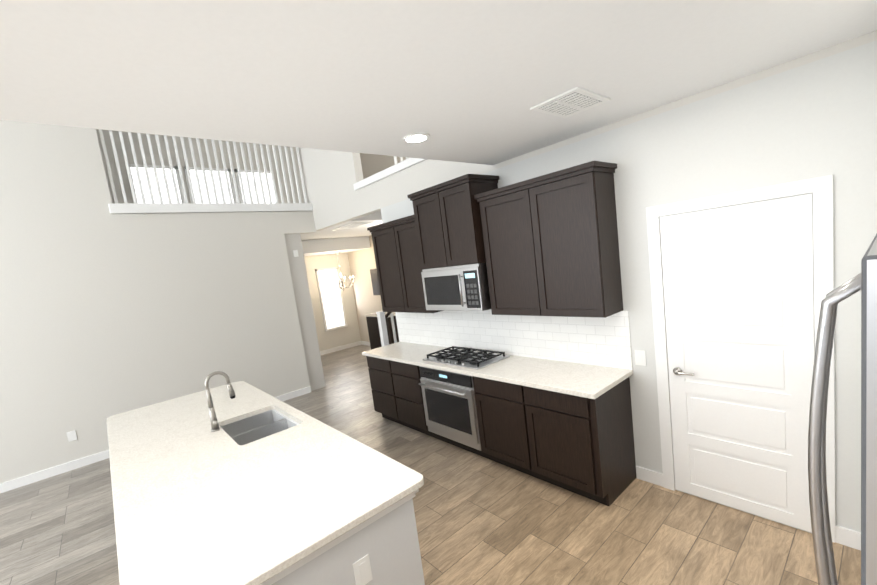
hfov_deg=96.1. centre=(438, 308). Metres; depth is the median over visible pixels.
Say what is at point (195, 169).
loft railing
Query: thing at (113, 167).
wall
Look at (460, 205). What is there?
upper cabinet
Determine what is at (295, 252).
sensor
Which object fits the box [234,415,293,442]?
sink
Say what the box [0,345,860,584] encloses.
floor
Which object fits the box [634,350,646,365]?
light switch
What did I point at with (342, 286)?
chandelier
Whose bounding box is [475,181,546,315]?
upper cabinet
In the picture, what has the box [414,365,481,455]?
oven
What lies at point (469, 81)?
ceiling
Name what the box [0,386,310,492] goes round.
baseboard
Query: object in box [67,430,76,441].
outlet
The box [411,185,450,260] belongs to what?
upper cabinet
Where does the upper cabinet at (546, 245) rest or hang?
attached to the wall at (810, 116)
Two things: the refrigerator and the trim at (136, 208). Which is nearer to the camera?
the refrigerator
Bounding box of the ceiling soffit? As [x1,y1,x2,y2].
[301,236,369,256]
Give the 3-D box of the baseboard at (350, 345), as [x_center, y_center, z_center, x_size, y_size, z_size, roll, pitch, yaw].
[-2.931,1.120,9.864,2.300,0.105,0.014,-13,9,-40]
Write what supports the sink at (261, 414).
in the island countertop at (194, 504)
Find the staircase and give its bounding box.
[376,311,396,345]
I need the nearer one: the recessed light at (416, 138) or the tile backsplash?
the recessed light at (416, 138)
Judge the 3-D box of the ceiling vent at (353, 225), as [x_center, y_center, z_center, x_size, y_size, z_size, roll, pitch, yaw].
[-1.499,-1.429,6.842,0.370,0.016,0.780,-13,9,-40]
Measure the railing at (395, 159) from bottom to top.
1.878 m
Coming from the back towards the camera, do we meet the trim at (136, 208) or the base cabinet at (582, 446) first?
the trim at (136, 208)
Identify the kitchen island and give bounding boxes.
[262,491,424,584]
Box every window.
[129,164,278,202]
[315,267,347,330]
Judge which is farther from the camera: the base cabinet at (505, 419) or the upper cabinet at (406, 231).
the upper cabinet at (406, 231)
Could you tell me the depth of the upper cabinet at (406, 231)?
4.52 m
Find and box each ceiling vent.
[332,222,372,229]
[530,87,610,117]
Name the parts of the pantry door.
door lever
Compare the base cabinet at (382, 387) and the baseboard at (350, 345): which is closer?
the base cabinet at (382, 387)
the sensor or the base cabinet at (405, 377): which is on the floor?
the base cabinet at (405, 377)
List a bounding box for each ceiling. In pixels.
[0,0,876,164]
[300,211,382,239]
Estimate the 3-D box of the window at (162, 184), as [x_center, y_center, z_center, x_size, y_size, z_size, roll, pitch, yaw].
[-4.281,-2.204,7.446,2.450,0.870,0.048,-13,9,-40]
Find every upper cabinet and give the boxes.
[371,221,406,311]
[395,217,422,312]
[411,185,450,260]
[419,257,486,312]
[443,177,498,264]
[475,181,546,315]
[535,165,622,317]
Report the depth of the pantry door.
2.55 m
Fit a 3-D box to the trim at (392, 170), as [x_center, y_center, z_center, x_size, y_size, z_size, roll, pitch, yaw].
[-0.262,-1.736,4.683,0.200,0.090,2.680,-13,9,-40]
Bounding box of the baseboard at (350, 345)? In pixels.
[320,341,360,354]
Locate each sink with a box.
[222,407,281,430]
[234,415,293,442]
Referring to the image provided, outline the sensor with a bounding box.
[293,250,298,256]
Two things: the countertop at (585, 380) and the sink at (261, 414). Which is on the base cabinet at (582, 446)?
the countertop at (585, 380)
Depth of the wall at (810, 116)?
2.43 m
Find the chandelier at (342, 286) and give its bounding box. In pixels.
[329,251,354,290]
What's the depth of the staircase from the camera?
6.39 m
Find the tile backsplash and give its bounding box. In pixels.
[395,309,632,369]
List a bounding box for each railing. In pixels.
[99,129,306,203]
[393,156,408,163]
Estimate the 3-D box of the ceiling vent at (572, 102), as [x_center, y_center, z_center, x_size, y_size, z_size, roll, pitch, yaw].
[0.796,-1.228,2.376,0.390,0.016,0.310,-13,9,-40]
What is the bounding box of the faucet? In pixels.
[204,371,237,430]
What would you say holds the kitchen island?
on the floor
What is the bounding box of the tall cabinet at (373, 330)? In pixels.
[364,269,398,349]
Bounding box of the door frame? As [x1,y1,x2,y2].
[646,175,834,542]
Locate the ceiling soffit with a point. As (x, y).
(315, 247)
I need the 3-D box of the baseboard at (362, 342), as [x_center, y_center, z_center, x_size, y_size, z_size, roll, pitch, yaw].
[-1.452,0.929,9.875,0.014,0.105,1.870,-13,9,-40]
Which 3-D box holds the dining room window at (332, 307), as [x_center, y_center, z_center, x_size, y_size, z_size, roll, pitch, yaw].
[-2.710,-0.244,10.017,0.620,1.560,0.048,-13,9,-40]
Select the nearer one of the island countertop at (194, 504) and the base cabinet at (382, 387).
the island countertop at (194, 504)
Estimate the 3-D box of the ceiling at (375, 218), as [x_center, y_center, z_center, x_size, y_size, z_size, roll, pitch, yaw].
[-3.403,-1.382,6.939,5.900,0.350,3.780,-13,9,-40]
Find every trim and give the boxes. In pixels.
[108,203,312,213]
[353,158,426,190]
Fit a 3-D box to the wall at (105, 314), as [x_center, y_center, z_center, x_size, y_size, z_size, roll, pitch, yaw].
[-5.287,-0.790,4.262,8.240,5.800,0.190,-13,9,-40]
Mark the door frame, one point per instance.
(820, 189)
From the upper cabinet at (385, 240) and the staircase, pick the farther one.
the staircase
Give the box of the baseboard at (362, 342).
[361,341,369,345]
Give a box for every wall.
[0,120,325,483]
[96,129,305,203]
[298,30,876,532]
[304,253,360,350]
[348,153,405,341]
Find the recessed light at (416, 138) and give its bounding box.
[402,133,429,142]
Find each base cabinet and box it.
[366,356,397,422]
[390,360,425,433]
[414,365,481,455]
[470,376,537,477]
[530,377,636,505]
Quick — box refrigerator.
[808,234,876,584]
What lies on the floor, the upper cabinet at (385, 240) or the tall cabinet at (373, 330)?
the tall cabinet at (373, 330)
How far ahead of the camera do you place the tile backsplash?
3.79 m
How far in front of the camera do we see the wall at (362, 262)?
9.84 m
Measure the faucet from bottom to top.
0.434 m
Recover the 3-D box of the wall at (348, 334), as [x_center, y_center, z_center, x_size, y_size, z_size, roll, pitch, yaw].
[-4.631,-1.385,8.476,6.050,5.800,0.150,-13,9,-40]
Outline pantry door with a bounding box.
[660,193,813,531]
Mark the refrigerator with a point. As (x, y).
(864, 281)
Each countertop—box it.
[106,381,423,584]
[362,342,632,398]

